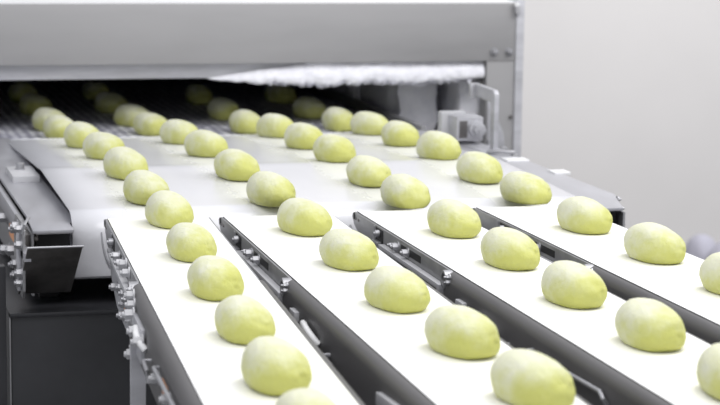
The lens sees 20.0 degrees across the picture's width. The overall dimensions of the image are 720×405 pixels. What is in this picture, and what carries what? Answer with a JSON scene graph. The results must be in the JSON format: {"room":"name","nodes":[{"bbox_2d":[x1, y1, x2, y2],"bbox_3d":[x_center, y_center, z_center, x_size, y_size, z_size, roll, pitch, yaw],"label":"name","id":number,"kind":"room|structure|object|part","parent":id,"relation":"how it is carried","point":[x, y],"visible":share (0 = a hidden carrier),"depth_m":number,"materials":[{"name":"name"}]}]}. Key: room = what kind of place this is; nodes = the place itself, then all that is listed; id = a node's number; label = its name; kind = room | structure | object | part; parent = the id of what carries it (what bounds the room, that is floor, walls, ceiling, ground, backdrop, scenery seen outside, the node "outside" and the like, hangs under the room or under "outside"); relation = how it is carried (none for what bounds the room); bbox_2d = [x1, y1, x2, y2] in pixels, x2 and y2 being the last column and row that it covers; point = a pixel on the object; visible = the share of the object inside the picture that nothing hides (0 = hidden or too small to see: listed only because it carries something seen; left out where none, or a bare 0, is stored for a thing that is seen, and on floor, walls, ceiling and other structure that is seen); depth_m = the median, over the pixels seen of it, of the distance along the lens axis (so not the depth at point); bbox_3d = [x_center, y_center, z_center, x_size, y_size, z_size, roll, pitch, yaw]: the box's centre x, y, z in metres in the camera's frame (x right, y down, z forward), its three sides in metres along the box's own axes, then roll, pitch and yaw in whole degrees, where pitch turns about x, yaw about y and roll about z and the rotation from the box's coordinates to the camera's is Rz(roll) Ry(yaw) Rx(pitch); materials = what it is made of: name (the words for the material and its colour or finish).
{"room":"processing plant","nodes":[
{"label":"processing plant","id":0,"kind":"room"},
{"bbox_2d":[521,0,719,243],"bbox_3d":[-0.451,-1.182,7.295,11.000,3.000,0.100,-2,9,-15],"label":"wall","id":1,"kind":"structure","parent":0,"point":[622,97],"depth_m":7.78,"materials":[{"name":"white paint"}]},
{"bbox_3d":[0.668,0.980,3.381,11.000,0.050,8.800,-2,9,-15],"label":"floor","id":2,"kind":"structure","parent":0,"visible":0},
{"bbox_2d":[0,239,156,404],"bbox_3d":[-0.193,0.440,3.756,1.040,0.880,1.081,-2,9,-15],"label":"base cabinet","id":3,"kind":"object","parent":2,"relation":"on","point":[68,348],"visible":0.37,"depth_m":3.12,"materials":[{"name":"metal"}]},
{"bbox_3d":[-0.553,0.529,3.144,0.021,0.880,0.025,-2,9,-15],"label":"corner post","id":4,"kind":"part","parent":3,"relation":"part of","materials":[{"name":"metal"}]},
{"bbox_3d":[-0.535,0.560,3.145,0.002,0.780,0.004,-2,9,-15],"label":"edge trim","id":5,"kind":"part","parent":3,"relation":"part of","materials":[{"name":"metal"}]},
{"bbox_3d":[-0.179,0.079,3.716,1.014,0.007,1.055,-2,9,-15],"label":"lid","id":6,"kind":"part","parent":3,"relation":"part of","materials":[{"name":"black metal"}]},
{"bbox_2d":[0,83,624,297],"bbox_3d":[-0.149,-0.052,3.722,1.069,0.248,1.235,-2,9,-15],"label":"conveyor","id":7,"kind":"object","parent":3,"relation":"on","point":[56,200],"visible":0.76,"depth_m":3.44,"materials":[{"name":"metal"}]},
{"bbox_3d":[-0.667,-0.035,3.693,0.007,0.026,1.000,-2,9,-15],"label":"rail","id":8,"kind":"part","parent":7,"relation":"part of","materials":[{"name":"metal"}]},
{"bbox_3d":[-0.645,0.011,3.640,0.004,0.096,1.125,-2,9,-15],"label":"plate","id":9,"kind":"part","parent":7,"relation":"part of","materials":[{"name":"metal"}]},
{"bbox_3d":[-0.503,0.077,3.060,0.010,0.012,0.075,-2,9,-15],"label":"sheet arm","id":10,"kind":"part","parent":7,"relation":"part of","materials":[{"name":"metal"}]},
{"bbox_3d":[-0.607,-0.042,3.629,0.076,0.005,1.150,-2,9,-15],"label":"plate","id":11,"kind":"part","parent":7,"relation":"part of","materials":[{"name":"metal"}]},
{"bbox_2d":[64,122,98,147],"bbox_3d":[-0.544,-0.133,4.001,0.068,0.050,0.106,-4,10,-26],"label":"dough ball","id":12,"kind":"object","parent":7,"relation":"on","point":[75,133],"visible":0.77,"depth_m":3.97,"materials":[{"name":"yellow food"}]},
{"bbox_2d":[82,132,124,159],"bbox_3d":[-0.471,-0.105,3.757,0.067,0.048,0.105,-5,10,-33],"label":"dough ball","id":13,"kind":"object","parent":7,"relation":"on","point":[96,145],"visible":0.74,"depth_m":3.73,"materials":[{"name":"yellow food"}]},
{"bbox_2d":[103,147,148,179],"bbox_3d":[-0.399,-0.069,3.475,0.067,0.050,0.105,-4,10,-27],"label":"dough ball","id":14,"kind":"object","parent":7,"relation":"on","point":[118,162],"visible":0.87,"depth_m":3.44,"materials":[{"name":"yellow food"}]},
{"bbox_2d":[123,170,168,204],"bbox_3d":[-0.341,-0.026,3.247,0.067,0.049,0.106,-3,10,-23],"label":"dough ball","id":15,"kind":"object","parent":7,"relation":"on","point":[139,185],"visible":0.79,"depth_m":3.21,"materials":[{"name":"yellow food"}]},
{"bbox_2d":[160,119,197,143],"bbox_3d":[-0.362,-0.142,4.096,0.067,0.048,0.105,-5,11,-33],"label":"dough ball","id":16,"kind":"object","parent":7,"relation":"on","point":[173,131],"visible":0.88,"depth_m":4.07,"materials":[{"name":"yellow food"}]},
{"bbox_2d":[184,130,227,156],"bbox_3d":[-0.287,-0.111,3.807,0.067,0.049,0.106,-5,10,-32],"label":"dough ball","id":17,"kind":"object","parent":7,"relation":"on","point":[198,143],"visible":0.9,"depth_m":3.77,"materials":[{"name":"yellow food"}]},
{"bbox_2d":[214,149,259,180],"bbox_3d":[-0.210,-0.066,3.486,0.067,0.049,0.105,-4,10,-27],"label":"dough ball","id":18,"kind":"object","parent":7,"relation":"on","point":[229,164],"visible":0.94,"depth_m":3.45,"materials":[{"name":"yellow food"}]},
{"bbox_2d":[246,171,295,206],"bbox_3d":[-0.142,-0.023,3.251,0.067,0.051,0.106,-4,10,-28],"label":"dough ball","id":19,"kind":"object","parent":7,"relation":"on","point":[263,188],"visible":0.93,"depth_m":3.22,"materials":[{"name":"yellow food"}]},
{"bbox_2d":[256,113,292,137],"bbox_3d":[-0.175,-0.161,4.266,0.066,0.049,0.105,-5,10,-32],"label":"dough ball","id":20,"kind":"object","parent":7,"relation":"on","point":[272,125],"visible":0.8,"depth_m":4.24,"materials":[{"name":"yellow food"}]},
{"bbox_2d":[284,122,322,149],"bbox_3d":[-0.108,-0.130,3.983,0.067,0.050,0.106,-4,10,-26],"label":"dough ball","id":21,"kind":"object","parent":7,"relation":"on","point":[299,135],"visible":0.87,"depth_m":3.95,"materials":[{"name":"yellow food"}]},
{"bbox_2d":[313,134,355,162],"bbox_3d":[-0.046,-0.099,3.707,0.067,0.049,0.106,-4,10,-26],"label":"dough ball","id":22,"kind":"object","parent":7,"relation":"on","point":[333,148],"visible":0.97,"depth_m":3.67,"materials":[{"name":"yellow food"}]},
{"bbox_2d":[346,155,390,186],"bbox_3d":[0.016,-0.055,3.453,0.068,0.048,0.106,-3,9,-22],"label":"dough ball","id":23,"kind":"object","parent":7,"relation":"on","point":[362,170],"visible":0.93,"depth_m":3.42,"materials":[{"name":"yellow food"}]},
{"bbox_2d":[350,111,387,134],"bbox_3d":[0.022,-0.169,4.339,0.068,0.049,0.106,-5,11,-34],"label":"dough ball","id":24,"kind":"object","parent":7,"relation":"on","point":[363,122],"visible":0.84,"depth_m":4.31,"materials":[{"name":"yellow food"}]},
{"bbox_2d":[381,120,418,146],"bbox_3d":[0.081,-0.137,4.054,0.068,0.049,0.106,-2,9,-19],"label":"dough ball","id":25,"kind":"object","parent":7,"relation":"on","point":[393,133],"visible":0.96,"depth_m":4.02,"materials":[{"name":"yellow food"}]},
{"bbox_2d":[380,174,430,208],"bbox_3d":[0.073,-0.019,3.252,0.067,0.049,0.105,-3,10,-24],"label":"dough ball","id":26,"kind":"object","parent":7,"relation":"on","point":[404,191],"visible":1,"depth_m":3.22,"materials":[{"name":"yellow food"}]},
{"bbox_2d":[416,131,460,159],"bbox_3d":[0.146,-0.106,3.763,0.066,0.051,0.105,-4,10,-29],"label":"dough ball","id":27,"kind":"object","parent":7,"relation":"on","point":[436,145],"visible":1,"depth_m":3.73,"materials":[{"name":"yellow food"}]},
{"bbox_3d":[0.192,-0.160,4.260,0.054,0.062,0.030,-2,9,-15],"label":"knob plate","id":28,"kind":"part","parent":7,"relation":"part of","materials":[{"name":"silver metal"}]},
{"bbox_3d":[0.243,-0.149,4.177,0.033,0.033,0.042,-2,9,-15],"label":"adjusting knob","id":29,"kind":"part","parent":7,"relation":"part of","materials":[{"name":"metal"}]},
{"bbox_2d":[456,151,502,183],"bbox_3d":[0.206,-0.062,3.509,0.067,0.049,0.105,-3,10,-24],"label":"dough ball","id":30,"kind":"object","parent":7,"relation":"on","point":[472,166],"visible":1,"depth_m":3.48,"materials":[{"name":"yellow food"}]},
{"bbox_3d":[0.267,-0.071,3.891,0.140,0.005,1.100,-2,9,-15],"label":"plate","id":31,"kind":"part","parent":7,"relation":"part of","materials":[{"name":"metal"}]},
{"bbox_2d":[500,171,551,204],"bbox_3d":[0.270,-0.025,3.309,0.068,0.048,0.106,-4,10,-29],"label":"dough ball","id":32,"kind":"object","parent":7,"relation":"on","point":[520,187],"visible":1,"depth_m":3.28,"materials":[{"name":"yellow food"}]},
{"bbox_3d":[0.296,-0.019,3.913,0.004,0.096,1.090,-2,9,-15],"label":"plate","id":33,"kind":"part","parent":7,"relation":"part of","materials":[{"name":"metal"}]},
{"bbox_2d":[0,78,425,138],"bbox_3d":[-0.648,0.149,5.420,1.086,0.935,2.172,-2,9,-15],"label":"conveyor","id":34,"kind":"object","parent":2,"relation":"on","point":[166,98],"visible":0.29,"depth_m":5.05,"materials":[{"name":"metal"}]},
{"bbox_2d":[8,81,37,101],"bbox_3d":[-0.838,-0.277,5.068,0.066,0.048,0.104,-4,10,-26],"label":"dough ball","id":35,"kind":"object","parent":34,"relation":"on","point":[17,89],"visible":0.67,"depth_m":5.04,"materials":[{"name":"yellow food"}]},
{"bbox_2d":[19,93,51,114],"bbox_3d":[-0.762,-0.232,4.789,0.068,0.048,0.106,-5,10,-31],"label":"dough ball","id":36,"kind":"object","parent":34,"relation":"on","point":[29,103],"visible":0.76,"depth_m":4.76,"materials":[{"name":"yellow food"}]},
{"bbox_2d":[32,107,64,131],"bbox_3d":[-0.679,-0.182,4.467,0.068,0.050,0.106,-5,11,-35],"label":"dough ball","id":37,"kind":"object","parent":34,"relation":"on","point":[39,116],"visible":0.44,"depth_m":4.45,"materials":[{"name":"yellow food"}]},
{"bbox_2d":[43,115,72,137],"bbox_3d":[-0.638,-0.162,4.339,0.067,0.049,0.105,-3,10,-25],"label":"dough ball","id":38,"kind":"object","parent":34,"relation":"on","point":[54,126],"visible":0.66,"depth_m":4.31,"materials":[{"name":"yellow food"}]},
{"bbox_2d":[82,80,108,99],"bbox_3d":[-0.665,-0.283,5.135,0.062,0.046,0.098,-3,10,-24],"label":"dough ball","id":39,"kind":"object","parent":34,"relation":"on","point":[90,89],"visible":0.66,"depth_m":5.11,"materials":[{"name":"yellow food"}]},
{"bbox_2d":[94,91,127,112],"bbox_3d":[-0.593,-0.240,4.855,0.068,0.048,0.106,-5,11,-34],"label":"dough ball","id":40,"kind":"object","parent":34,"relation":"on","point":[104,101],"visible":0.78,"depth_m":4.82,"materials":[{"name":"yellow food"}]},
{"bbox_2d":[114,103,147,126],"bbox_3d":[-0.511,-0.197,4.583,0.066,0.048,0.104,-7,11,-40],"label":"dough ball","id":41,"kind":"object","parent":34,"relation":"on","point":[125,114],"visible":0.69,"depth_m":4.56,"materials":[{"name":"yellow food"}]},
{"bbox_2d":[133,112,166,135],"bbox_3d":[-0.452,-0.171,4.423,0.067,0.047,0.105,-5,10,-32],"label":"dough ball","id":42,"kind":"object","parent":34,"relation":"on","point":[145,123],"visible":0.84,"depth_m":4.39,"materials":[{"name":"yellow food"}]},
{"bbox_2d":[185,83,211,103],"bbox_3d":[-0.401,-0.271,5.075,0.062,0.048,0.097,-3,9,-21],"label":"dough ball","id":43,"kind":"object","parent":34,"relation":"on","point":[195,93],"visible":0.94,"depth_m":5.04,"materials":[{"name":"yellow food"}]},
{"bbox_2d":[207,97,239,119],"bbox_3d":[-0.317,-0.220,4.742,0.067,0.050,0.105,-3,10,-25],"label":"dough ball","id":44,"kind":"object","parent":34,"relation":"on","point":[218,108],"visible":0.8,"depth_m":4.71,"materials":[{"name":"yellow food"}]},
{"bbox_2d":[229,109,260,133],"bbox_3d":[-0.250,-0.179,4.482,0.068,0.050,0.105,-3,10,-25],"label":"dough ball","id":45,"kind":"object","parent":34,"relation":"on","point":[243,121],"visible":0.88,"depth_m":4.45,"materials":[{"name":"yellow food"}]},
{"bbox_2d":[264,84,296,102],"bbox_3d":[-0.200,-0.278,5.134,0.067,0.049,0.106,-5,10,-31],"label":"dough ball","id":46,"kind":"object","parent":34,"relation":"on","point":[273,93],"visible":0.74,"depth_m":5.10,"materials":[{"name":"yellow food"}]},
{"bbox_2d":[292,96,325,118],"bbox_3d":[-0.119,-0.225,4.800,0.068,0.048,0.105,-4,10,-28],"label":"dough ball","id":47,"kind":"object","parent":34,"relation":"on","point":[308,107],"visible":0.94,"depth_m":4.76,"materials":[{"name":"yellow food"}]},
{"bbox_2d":[321,107,352,131],"bbox_3d":[-0.047,-0.187,4.557,0.067,0.050,0.105,-3,9,-22],"label":"dough ball","id":48,"kind":"object","parent":34,"relation":"on","point":[333,118],"visible":0.87,"depth_m":4.52,"materials":[{"name":"yellow food"}]},
{"bbox_3d":[-0.141,-0.295,5.506,0.012,0.070,2.140,-2,9,-15],"label":"rail","id":49,"kind":"part","parent":34,"relation":"part of","materials":[{"name":"metal"}]},
{"bbox_2d":[101,217,364,404],"bbox_3d":[-0.111,0.649,2.168,0.198,0.954,2.108,-1,9,-12],"label":"conveyor","id":50,"kind":"object","parent":2,"relation":"on","point":[176,348],"visible":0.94,"depth_m":2.39,"materials":[{"name":"metal"}]},
{"bbox_3d":[-0.378,0.071,3.025,0.002,0.029,0.162,-1,9,-12],"label":"guard blade","id":51,"kind":"part","parent":50,"relation":"part of","materials":[{"name":"metal"}]},
{"bbox_3d":[-0.335,0.084,2.856,0.004,0.043,0.514,-1,9,-12],"label":"plate","id":52,"kind":"part","parent":50,"relation":"part of","materials":[{"name":"metal"}]},
{"bbox_3d":[-0.275,0.616,2.537,0.018,0.902,0.008,-2,9,-15],"label":"leg","id":53,"kind":"part","parent":50,"relation":"part of","materials":[{"name":"metal"}]},
{"bbox_3d":[-0.203,0.202,2.143,0.011,0.018,0.240,-1,9,-12],"label":"guide rod","id":54,"kind":"part","parent":50,"relation":"part of","materials":[{"name":"metal"}]},
{"bbox_3d":[-0.127,0.262,1.835,0.014,0.079,1.589,-1,9,-12],"label":"rail","id":55,"kind":"part","parent":50,"relation":"part of","materials":[{"name":"metal"}]},
{"bbox_2d":[145,190,193,228],"bbox_3d":[-0.284,0.008,3.037,0.065,0.049,0.102,-3,9,-22],"label":"dough ball","id":56,"kind":"object","parent":50,"relation":"on","point":[163,208],"visible":0.9,"depth_m":3.00,"materials":[{"name":"yellow food"}]},
{"bbox_2d":[166,222,216,261],"bbox_3d":[-0.229,0.052,2.769,0.062,0.046,0.098,-3,9,-21],"label":"dough ball","id":57,"kind":"object","parent":50,"relation":"on","point":[185,241],"visible":0.93,"depth_m":2.74,"materials":[{"name":"yellow food"}]},
{"bbox_2d":[187,255,243,300],"bbox_3d":[-0.178,0.091,2.517,0.064,0.047,0.099,-3,9,-21],"label":"dough ball","id":58,"kind":"object","parent":50,"relation":"on","point":[209,277],"visible":0.94,"depth_m":2.48,"materials":[{"name":"yellow food"}]},
{"bbox_3d":[-0.183,0.081,2.886,0.004,0.043,0.514,-1,9,-12],"label":"plate","id":59,"kind":"part","parent":50,"relation":"part of","materials":[{"name":"metal"}]},
{"bbox_2d":[214,295,275,344],"bbox_3d":[-0.129,0.129,2.280,0.062,0.046,0.097,-2,9,-20],"label":"dough ball","id":60,"kind":"object","parent":50,"relation":"on","point":[239,319],"visible":0.9,"depth_m":2.25,"materials":[{"name":"yellow food"}]},
{"bbox_2d":[241,336,311,395],"bbox_3d":[-0.084,0.163,2.058,0.065,0.048,0.102,-2,9,-19],"label":"dough ball","id":61,"kind":"object","parent":50,"relation":"on","point":[270,365],"visible":0.93,"depth_m":2.02,"materials":[{"name":"yellow food"}]},
{"bbox_2d":[275,388,335,404],"bbox_3d":[-0.045,0.195,1.853,0.062,0.047,0.095,-2,9,-18],"label":"dough ball","id":62,"kind":"object","parent":50,"relation":"on","point":[301,396],"visible":1,"depth_m":1.84,"materials":[{"name":"yellow food"}]},
{"bbox_3d":[0.032,0.259,1.872,0.014,0.079,1.579,-1,9,-12],"label":"rail","id":63,"kind":"part","parent":50,"relation":"part of","materials":[{"name":"metal"}]},
{"bbox_2d":[0,0,524,156],"bbox_3d":[-0.680,-0.015,5.594,1.567,1.205,2.255,-2,9,-15],"label":"freezer","id":64,"kind":"object","parent":2,"relation":"on","point":[413,60],"visible":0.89,"depth_m":4.53,"materials":[{"name":"metal"}]},
{"bbox_2d":[0,3,515,79],"bbox_3d":[-0.398,-0.355,4.477,1.547,0.166,0.050,-2,9,-15],"label":"hood","id":65,"kind":"object","parent":64,"relation":"attached to","point":[39,41],"depth_m":4.50,"materials":[{"name":"metal"}]},
{"bbox_3d":[0.308,0.199,4.759,0.067,1.064,0.048,-2,9,-15],"label":"post","id":66,"kind":"part","parent":64,"relation":"part of","materials":[{"name":"metal"}]},
{"bbox_3d":[0.349,0.127,4.767,0.020,1.205,0.073,-2,9,-15],"label":"corner trim","id":67,"kind":"part","parent":64,"relation":"part of","materials":[{"name":"metal"}]},
{"bbox_2d":[219,214,590,404],"bbox_3d":[0.105,0.645,2.223,0.200,0.950,2.092,-1,9,-14],"label":"conveyor","id":68,"kind":"object","parent":2,"relation":"on","point":[385,357],"visible":0.62,"depth_m":2.38,"materials":[{"name":"metal"}]},
{"bbox_3d":[-0.152,0.081,2.893,0.004,0.043,0.514,-1,9,-14],"label":"plate","id":69,"kind":"part","parent":68,"relation":"part of","materials":[{"name":"metal"}]},
{"bbox_2d":[277,198,332,235],"bbox_3d":[-0.081,0.019,2.985,0.067,0.049,0.105,-4,10,-28],"label":"dough ball","id":70,"kind":"object","parent":68,"relation":"on","point":[296,216],"visible":0.99,"depth_m":2.95,"materials":[{"name":"yellow food"}]},
{"bbox_2d":[319,228,378,270],"bbox_3d":[-0.015,0.061,2.725,0.067,0.048,0.105,-4,10,-27],"label":"dough ball","id":71,"kind":"object","parent":68,"relation":"on","point":[339,248],"visible":1,"depth_m":2.69,"materials":[{"name":"yellow food"}]},
{"bbox_3d":[0.097,0.257,1.889,0.014,0.079,1.573,-1,9,-14],"label":"rail","id":72,"kind":"part","parent":68,"relation":"part of","materials":[{"name":"metal"}]},
{"bbox_3d":[0.012,0.077,2.929,0.004,0.043,0.514,-1,9,-13],"label":"plate","id":73,"kind":"part","parent":68,"relation":"part of","materials":[{"name":"metal"}]},
{"bbox_2d":[364,265,430,312],"bbox_3d":[0.045,0.102,2.463,0.066,0.048,0.104,-3,10,-25],"label":"dough ball","id":74,"kind":"object","parent":68,"relation":"on","point":[392,288],"visible":1,"depth_m":2.43,"materials":[{"name":"yellow food"}]},
{"bbox_2d":[424,305,500,359],"bbox_3d":[0.112,0.139,2.227,0.067,0.049,0.105,-4,10,-29],"label":"dough ball","id":75,"kind":"object","parent":68,"relation":"on","point":[457,331],"visible":1,"depth_m":2.19,"materials":[{"name":"yellow food"}]},
{"bbox_3d":[0.251,0.253,1.926,0.014,0.079,1.567,-1,9,-13],"label":"rail","id":76,"kind":"part","parent":68,"relation":"part of","materials":[{"name":"metal"}]},
{"bbox_2d":[490,349,575,404],"bbox_3d":[0.171,0.172,2.012,0.068,0.050,0.106,-4,10,-29],"label":"dough ball","id":77,"kind":"object","parent":68,"relation":"on","point":[517,376],"visible":1,"depth_m":1.98,"materials":[{"name":"yellow food"}]},
{"bbox_2d":[349,210,719,404],"bbox_3d":[0.322,0.638,2.289,0.190,0.950,2.104,-2,9,-15],"label":"conveyor","id":78,"kind":"object","parent":2,"relation":"on","point":[603,369],"visible":0.63,"depth_m":2.43,"materials":[{"name":"metal"}]},
{"bbox_3d":[0.056,0.073,2.961,0.004,0.043,0.514,-2,9,-15],"label":"plate","id":79,"kind":"part","parent":78,"relation":"part of","materials":[{"name":"metal"}]},
{"bbox_2d":[427,199,480,237],"bbox_3d":[0.138,0.022,2.987,0.067,0.050,0.105,-3,9,-22],"label":"dough ball","id":80,"kind":"object","parent":78,"relation":"on","point":[451,218],"visible":1,"depth_m":2.95,"materials":[{"name":"yellow food"}]},
{"bbox_2d":[480,227,539,270],"bbox_3d":[0.203,0.060,2.742,0.068,0.050,0.106,-3,10,-23],"label":"dough ball","id":81,"kind":"object","parent":78,"relation":"on","point":[505,248],"visible":1,"depth_m":2.71,"materials":[{"name":"yellow food"}]},
{"bbox_3d":[0.320,0.250,1.955,0.014,0.079,1.585,-2,9,-15],"label":"rail","id":82,"kind":"part","parent":78,"relation":"part of","materials":[{"name":"metal"}]},
{"bbox_3d":[0.227,0.190,2.256,0.010,0.018,0.240,-2,9,-15],"label":"guide rod","id":83,"kind":"part","parent":78,"relation":"part of","materials":[{"name":"metal"}]},
{"bbox_2d":[541,260,606,308],"bbox_3d":[0.263,0.099,2.500,0.067,0.049,0.105,-3,9,-21],"label":"dough ball","id":84,"kind":"object","parent":78,"relation":"on","point":[566,283],"visible":1,"depth_m":2.47,"materials":[{"name":"yellow food"}]},
{"bbox_2d":[615,298,685,351],"bbox_3d":[0.325,0.134,2.276,0.067,0.049,0.105,-2,9,-17],"label":"dough ball","id":85,"kind":"object","parent":78,"relation":"on","point":[646,324],"visible":1,"depth_m":2.24,"materials":[{"name":"yellow food"}]},
{"bbox_3d":[0.478,0.246,1.993,0.014,0.079,1.575,-2,9,-15],"label":"rail","id":86,"kind":"part","parent":78,"relation":"part of","materials":[{"name":"metal"}]},
{"bbox_2d":[696,343,719,399],"bbox_3d":[0.378,0.170,2.052,0.067,0.049,0.105,-1,9,-9],"label":"dough ball","id":87,"kind":"object","parent":78,"relation":"on","point":[708,365],"visible":1,"depth_m":2.04,"materials":[{"name":"yellow food"}]},
{"bbox_2d":[472,206,719,344],"bbox_3d":[0.535,0.631,2.349,0.226,0.950,2.109,-2,9,-15],"label":"conveyor","id":88,"kind":"object","parent":2,"relation":"on","point":[679,286],"visible":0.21,"depth_m":2.76,"materials":[{"name":"metal"}]},
{"bbox_3d":[0.247,0.067,3.018,0.004,0.043,0.514,-2,9,-15],"label":"plate","id":89,"kind":"part","parent":88,"relation":"part of","materials":[{"name":"metal"}]},
{"bbox_2d":[557,196,612,233],"bbox_3d":[0.335,0.017,3.037,0.068,0.049,0.105,-3,10,-23],"label":"dough ball","id":90,"kind":"object","parent":88,"relation":"on","point":[578,214],"visible":1,"depth_m":3.00,"materials":[{"name":"yellow food"}]},
{"bbox_2d":[624,222,685,263],"bbox_3d":[0.406,0.054,2.802,0.068,0.050,0.105,-3,10,-25],"label":"dough ball","id":91,"kind":"object","parent":88,"relation":"on","point":[649,242],"visible":1,"depth_m":2.77,"materials":[{"name":"yellow food"}]},
{"bbox_3d":[0.519,0.244,2.012,0.014,0.079,1.590,-2,9,-15],"label":"rail","id":92,"kind":"part","parent":88,"relation":"part of","materials":[{"name":"metal"}]},
{"bbox_2d":[699,252,719,294],"bbox_3d":[0.476,0.090,2.574,0.069,0.050,0.109,-4,10,-28],"label":"dough ball","id":93,"kind":"object","parent":88,"relation":"on","point":[709,272],"visible":1,"depth_m":2.57,"materials":[{"name":"yellow food"}]},
{"bbox_2d":[686,234,715,259],"bbox_3d":[1.221,0.235,7.293,0.136,0.245,0.159,1,9,-1],"label":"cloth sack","id":94,"kind":"object","parent":2,"relation":"on","point":[699,245],"visible":0.32,"depth_m":7.24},
{"bbox_2d":[705,241,719,258],"bbox_3d":[1.293,0.261,7.001,0.210,0.285,0.246,-2,9,-15],"label":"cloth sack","id":95,"kind":"object","parent":2,"relation":"on","point":[716,248],"visible":0.13,"depth_m":6.98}
]}

